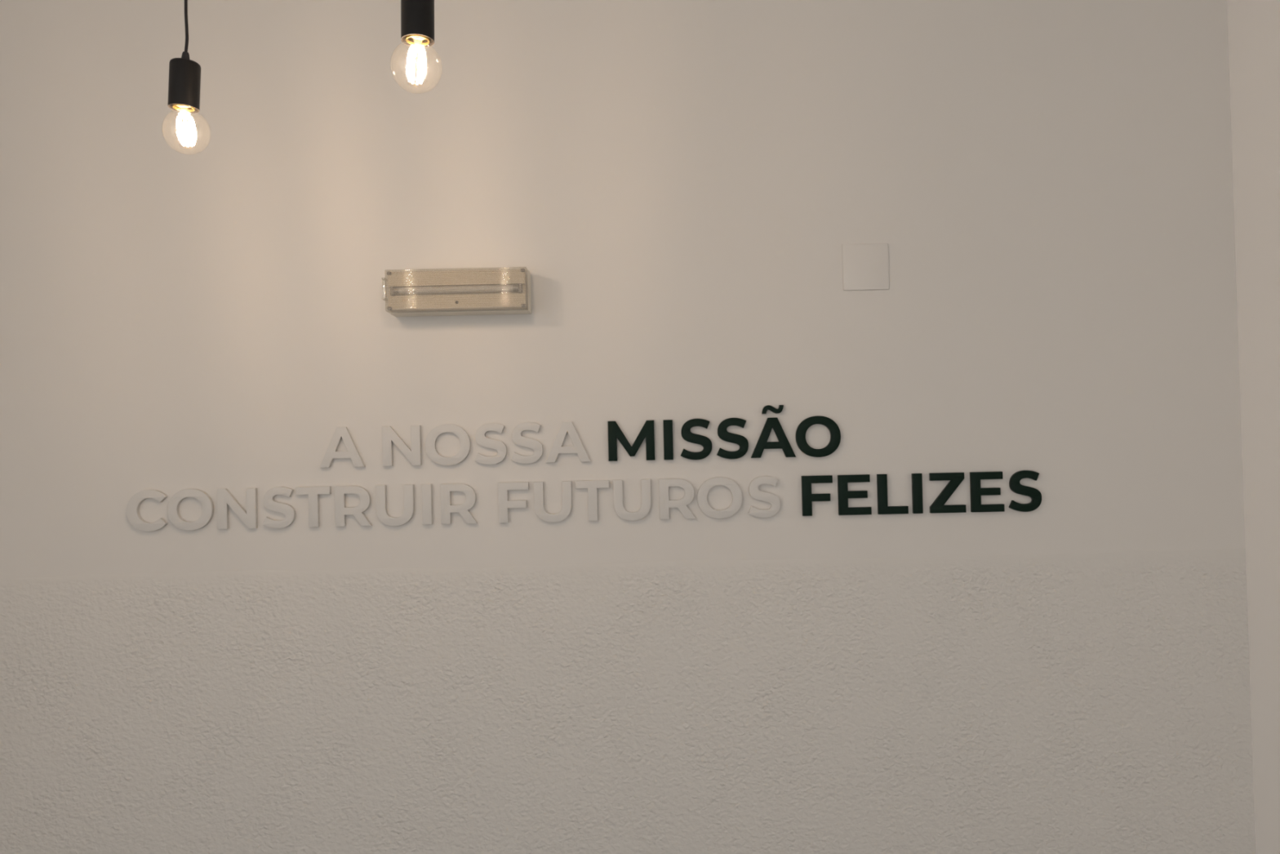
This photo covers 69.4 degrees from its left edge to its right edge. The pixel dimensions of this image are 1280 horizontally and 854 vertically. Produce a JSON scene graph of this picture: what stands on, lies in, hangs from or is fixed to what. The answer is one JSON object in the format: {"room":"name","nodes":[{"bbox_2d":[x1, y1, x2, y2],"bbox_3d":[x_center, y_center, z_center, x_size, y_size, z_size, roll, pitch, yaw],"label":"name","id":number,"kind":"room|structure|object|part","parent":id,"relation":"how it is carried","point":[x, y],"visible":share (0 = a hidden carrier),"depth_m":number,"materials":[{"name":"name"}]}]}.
{"room":"office reception area","nodes":[
{"label":"office reception area","id":0,"kind":"room"},
{"bbox_2d":[0,0,1244,578],"bbox_3d":[-0.274,0.146,2.373,3.845,3.000,0.150,-1,-1,0],"label":"wall","id":1,"kind":"structure","parent":0,"point":[680,187],"depth_m":2.31,"materials":[{"name":"paint"}]},
{"bbox_2d":[126,489,168,531],"bbox_3d":[-1.221,0.207,2.291,0.097,0.102,0.012,-1,-1,0],"label":"letter","id":2,"kind":"object","parent":1,"relation":"attached to","point":[133,514],"depth_m":2.29,"materials":[{"name":"white plastic"}]},
{"bbox_2d":[167,488,213,530],"bbox_3d":[-1.113,0.204,2.291,0.110,0.102,0.012,-1,-1,0],"label":"letter","id":3,"kind":"object","parent":1,"relation":"attached to","point":[173,513],"depth_m":2.29,"materials":[{"name":"white plastic"}]},
{"bbox_2d":[217,488,257,528],"bbox_3d":[-0.997,0.202,2.291,0.094,0.099,0.012,-1,-1,0],"label":"letter","id":4,"kind":"object","parent":1,"relation":"attached to","point":[224,498],"depth_m":2.29,"materials":[{"name":"white plastic"}]},
{"bbox_2d":[262,486,295,528],"bbox_3d":[-0.895,0.200,2.291,0.079,0.102,0.012,-1,-1,0],"label":"letter","id":5,"kind":"object","parent":1,"relation":"attached to","point":[269,503],"depth_m":2.29,"materials":[{"name":"white plastic"}]},
{"bbox_2d":[296,486,331,527],"bbox_3d":[-0.808,0.198,2.291,0.083,0.099,0.012,-1,-1,0],"label":"letter","id":6,"kind":"object","parent":1,"relation":"attached to","point":[313,492],"depth_m":2.29,"materials":[{"name":"white plastic"}]},
{"bbox_2d":[319,426,364,467],"bbox_3d":[-0.739,0.050,2.294,0.111,0.099,0.012,-1,-1,0],"label":"letter","id":7,"kind":"object","parent":1,"relation":"attached to","point":[343,433],"depth_m":2.29,"materials":[{"name":"white plastic"}]},
{"bbox_2d":[334,485,372,526],"bbox_3d":[-0.710,0.196,2.291,0.088,0.099,0.012,-1,-1,0],"label":"letter","id":8,"kind":"object","parent":1,"relation":"attached to","point":[341,511],"depth_m":2.29,"materials":[{"name":"white plastic"}]},
{"bbox_2d":[375,484,414,525],"bbox_3d":[-0.607,0.194,2.291,0.092,0.100,0.012,-1,-1,0],"label":"letter","id":9,"kind":"object","parent":1,"relation":"attached to","point":[383,515],"depth_m":2.29,"materials":[{"name":"white plastic"}]},
{"bbox_2d":[382,425,421,466],"bbox_3d":[-0.591,0.047,2.294,0.094,0.099,0.012,-1,-1,0],"label":"letter","id":10,"kind":"object","parent":1,"relation":"attached to","point":[389,436],"depth_m":2.29,"materials":[{"name":"white plastic"}]},
{"bbox_2d":[422,484,432,524],"bbox_3d":[-0.527,0.192,2.291,0.023,0.099,0.012,-1,-1,0],"label":"letter","id":11,"kind":"object","parent":1,"relation":"attached to","point":[427,498],"depth_m":2.29,"materials":[{"name":"white plastic"}]},
{"bbox_2d":[425,423,471,465],"bbox_3d":[-0.476,0.044,2.294,0.110,0.102,0.012,-1,-1,0],"label":"letter","id":12,"kind":"object","parent":1,"relation":"attached to","point":[430,442],"depth_m":2.29,"materials":[{"name":"white plastic"}]},
{"bbox_2d":[382,266,531,316],"bbox_3d":[-0.444,-0.329,2.253,0.346,0.101,0.106,-1,-1,0],"label":"emergency light","id":13,"kind":"object","parent":1,"relation":"attached to","point":[502,291],"visible":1,"depth_m":2.22,"materials":[{"name":"beige plastic"}]},
{"bbox_2d":[440,483,477,524],"bbox_3d":[-0.448,0.190,2.291,0.088,0.099,0.012,-1,-1,0],"label":"letter","id":14,"kind":"object","parent":1,"relation":"attached to","point":[446,508],"depth_m":2.29,"materials":[{"name":"white plastic"}]},
{"bbox_2d":[475,422,506,464],"bbox_3d":[-0.371,0.042,2.294,0.079,0.102,0.012,-1,-1,0],"label":"letter","id":15,"kind":"object","parent":1,"relation":"attached to","point":[481,438],"depth_m":2.29,"materials":[{"name":"white plastic"}]},
{"bbox_2d":[497,481,528,522],"bbox_3d":[-0.313,0.187,2.291,0.075,0.099,0.012,-1,-1,0],"label":"letter","id":16,"kind":"object","parent":1,"relation":"attached to","point":[504,504],"depth_m":2.29,"materials":[{"name":"white plastic"}]},
{"bbox_2d":[511,422,542,463],"bbox_3d":[-0.281,0.040,2.294,0.079,0.102,0.012,-1,-1,0],"label":"letter","id":17,"kind":"object","parent":1,"relation":"attached to","point":[517,437],"depth_m":2.29,"materials":[{"name":"white plastic"}]},
{"bbox_2d":[533,480,571,522],"bbox_3d":[-0.216,0.185,2.291,0.092,0.100,0.012,-1,-1,0],"label":"letter","id":18,"kind":"object","parent":1,"relation":"attached to","point":[540,511],"depth_m":2.29,"materials":[{"name":"white plastic"}]},
{"bbox_2d":[545,422,590,462],"bbox_3d":[-0.179,0.037,2.294,0.111,0.099,0.012,-1,-1,0],"label":"letter","id":19,"kind":"object","parent":1,"relation":"attached to","point":[557,448],"depth_m":2.29,"materials":[{"name":"white plastic"}]},
{"bbox_2d":[575,480,608,520],"bbox_3d":[-0.117,0.182,2.291,0.083,0.099,0.012,-1,-1,0],"label":"letter","id":20,"kind":"object","parent":1,"relation":"attached to","point":[592,486],"depth_m":2.29,"materials":[{"name":"white plastic"}]},
{"bbox_2d":[0,547,1255,853],"bbox_3d":[-0.256,0.992,2.283,3.545,1.306,0.001,-1,-1,0],"label":"wall panel","id":21,"kind":"object","parent":1,"relation":"attached to","point":[1082,703],"depth_m":2.29,"materials":[{"name":"white paint"}]},
{"bbox_2d":[607,420,654,461],"bbox_3d":[-0.021,0.034,2.294,0.115,0.099,0.012,-1,-1,0],"label":"letter","id":22,"kind":"object","parent":1,"relation":"attached to","point":[647,431],"depth_m":2.29,"materials":[{"name":"black plastic"}]},
{"bbox_2d":[613,479,650,520],"bbox_3d":[-0.019,0.181,2.291,0.092,0.100,0.012,-1,-1,0],"label":"letter","id":23,"kind":"object","parent":1,"relation":"attached to","point":[619,507],"depth_m":2.29,"materials":[{"name":"white plastic"}]},
{"bbox_2d":[662,419,673,459],"bbox_3d":[0.070,0.032,2.294,0.023,0.099,0.012,-1,-1,0],"label":"letter","id":24,"kind":"object","parent":1,"relation":"attached to","point":[668,424],"depth_m":2.29,"materials":[{"name":"black plastic"}]},
{"bbox_2d":[658,478,695,519],"bbox_3d":[0.092,0.178,2.291,0.088,0.099,0.012,-1,-1,0],"label":"letter","id":25,"kind":"object","parent":1,"relation":"attached to","point":[664,484],"depth_m":2.29,"materials":[{"name":"white plastic"}]},
{"bbox_2d":[680,418,711,459],"bbox_3d":[0.139,0.030,2.294,0.079,0.102,0.012,-1,-1,0],"label":"letter","id":26,"kind":"object","parent":1,"relation":"attached to","point":[686,433],"depth_m":2.29,"materials":[{"name":"black plastic"}]},
{"bbox_2d":[697,476,742,518],"bbox_3d":[0.197,0.175,2.291,0.110,0.102,0.012,-1,-1,0],"label":"letter","id":27,"kind":"object","parent":1,"relation":"attached to","point":[734,507],"depth_m":2.29,"materials":[{"name":"white plastic"}]},
{"bbox_2d":[716,417,748,458],"bbox_3d":[0.229,0.028,2.294,0.079,0.102,0.012,-1,-1,0],"label":"letter","id":28,"kind":"object","parent":1,"relation":"attached to","point":[722,433],"depth_m":2.29,"materials":[{"name":"black plastic"}]},
{"bbox_2d":[747,475,780,517],"bbox_3d":[0.307,0.173,2.291,0.079,0.102,0.012,-1,-1,0],"label":"letter","id":29,"kind":"object","parent":1,"relation":"attached to","point":[753,491],"depth_m":2.29,"materials":[{"name":"white plastic"}]},
{"bbox_2d":[751,404,795,457],"bbox_3d":[0.329,0.011,2.294,0.111,0.130,0.012,-1,-1,0],"label":"letter","id":30,"kind":"object","parent":1,"relation":"attached to","point":[762,443],"depth_m":2.29,"materials":[{"name":"black plastic"}]},
{"bbox_2d":[801,475,832,515],"bbox_3d":[0.440,0.170,2.291,0.075,0.099,0.012,-1,-1,0],"label":"letter","id":31,"kind":"object","parent":1,"relation":"attached to","point":[807,497],"depth_m":2.29,"materials":[{"name":"black plastic"}]},
{"bbox_2d":[795,415,840,457],"bbox_3d":[0.442,0.024,2.294,0.110,0.102,0.012,-1,-1,0],"label":"letter","id":32,"kind":"object","parent":1,"relation":"attached to","point":[835,434],"depth_m":2.29,"materials":[{"name":"black plastic"}]},
{"bbox_2d":[837,474,871,515],"bbox_3d":[0.532,0.168,2.291,0.080,0.099,0.012,-1,-1,0],"label":"letter","id":33,"kind":"object","parent":1,"relation":"attached to","point":[843,494],"depth_m":2.29,"materials":[{"name":"black plastic"}]},
{"bbox_2d":[842,243,888,290],"bbox_3d":[0.563,-0.399,2.304,0.114,0.115,0.005,-1,-1,0],"label":"cover plate","id":34,"kind":"object","parent":1,"relation":"attached to","point":[864,266],"visible":1,"depth_m":2.30,"materials":[{"name":"white plastic"}]},
{"bbox_2d":[876,474,908,514],"bbox_3d":[0.626,0.166,2.291,0.073,0.099,0.012,-1,-1,0],"label":"letter","id":35,"kind":"object","parent":1,"relation":"attached to","point":[883,508],"depth_m":2.29,"materials":[{"name":"black plastic"}]},
{"bbox_2d":[911,473,923,513],"bbox_3d":[0.687,0.165,2.291,0.023,0.099,0.012,-1,-1,0],"label":"letter","id":36,"kind":"object","parent":1,"relation":"attached to","point":[917,478],"depth_m":2.29,"materials":[{"name":"black plastic"}]},
{"bbox_2d":[928,472,966,513],"bbox_3d":[0.762,0.163,2.291,0.087,0.099,0.012,-1,-1,0],"label":"letter","id":37,"kind":"object","parent":1,"relation":"attached to","point":[956,478],"depth_m":2.29,"materials":[{"name":"black plastic"}]},
{"bbox_2d":[969,471,1004,511],"bbox_3d":[0.860,0.161,2.291,0.080,0.099,0.012,-1,-1,0],"label":"letter","id":38,"kind":"object","parent":1,"relation":"attached to","point":[976,491],"depth_m":2.29,"materials":[{"name":"black plastic"}]},
{"bbox_2d":[1008,470,1041,511],"bbox_3d":[0.954,0.159,2.291,0.079,0.102,0.012,-1,-1,0],"label":"letter","id":39,"kind":"object","parent":1,"relation":"attached to","point":[1015,486],"depth_m":2.29,"materials":[{"name":"black plastic"}]},
{"bbox_2d":[1226,0,1279,853],"bbox_3d":[1.572,0.060,-0.302,0.150,3.000,5.200,-1,-1,0],"label":"wall","id":40,"kind":"structure","parent":0,"point":[1253,25],"depth_m":2.23,"materials":[{"name":"paint"}]},
{"bbox_3d":[-1.484,-1.421,-0.200,6.195,0.100,5.350,-1,-1,0],"label":"ceiling","id":41,"kind":"structure","parent":0,"visible":0},
{"bbox_2d":[161,0,211,155],"bbox_3d":[-0.790,-0.914,1.605,0.100,0.883,0.100,-1,-1,0],"label":"pendant lamp","id":42,"kind":"object","parent":41,"relation":"hanging from","point":[184,73],"visible":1,"depth_m":1.59,"materials":[{"name":"black metal"}]},
{"bbox_2d":[167,57,200,113],"bbox_3d":[-0.788,-0.590,1.600,0.054,0.082,0.051,-1,-1,0],"label":"socket","id":43,"kind":"object","parent":42,"relation":"attached to","point":[184,73],"depth_m":1.58,"materials":[{"name":"black metal"}]},
{"bbox_3d":[-0.792,-0.994,1.606,0.008,0.694,0.006,-1,-1,0],"label":"cord","id":44,"kind":"part","parent":42,"relation":"part of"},
{"bbox_2d":[390,0,442,93],"bbox_3d":[-0.343,-0.938,1.407,0.100,0.862,0.100,-1,-1,0],"label":"pendant lamp","id":45,"kind":"object","parent":41,"relation":"hanging from","point":[417,16],"visible":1,"depth_m":1.39,"materials":[{"name":"black metal"}]},
{"bbox_3d":[-0.339,-0.551,1.400,0.077,0.088,0.077,-1,-1,0],"label":"bulb","id":46,"kind":"part","parent":45,"relation":"part of","materials":[{"name":"clear glass"}]},
{"bbox_2d":[400,0,434,48],"bbox_3d":[-0.337,-0.624,1.401,0.050,0.081,0.049,-1,-1,0],"label":"socket","id":47,"kind":"object","parent":45,"relation":"attached to","point":[417,16],"depth_m":1.38,"materials":[{"name":"black metal"}]}
]}

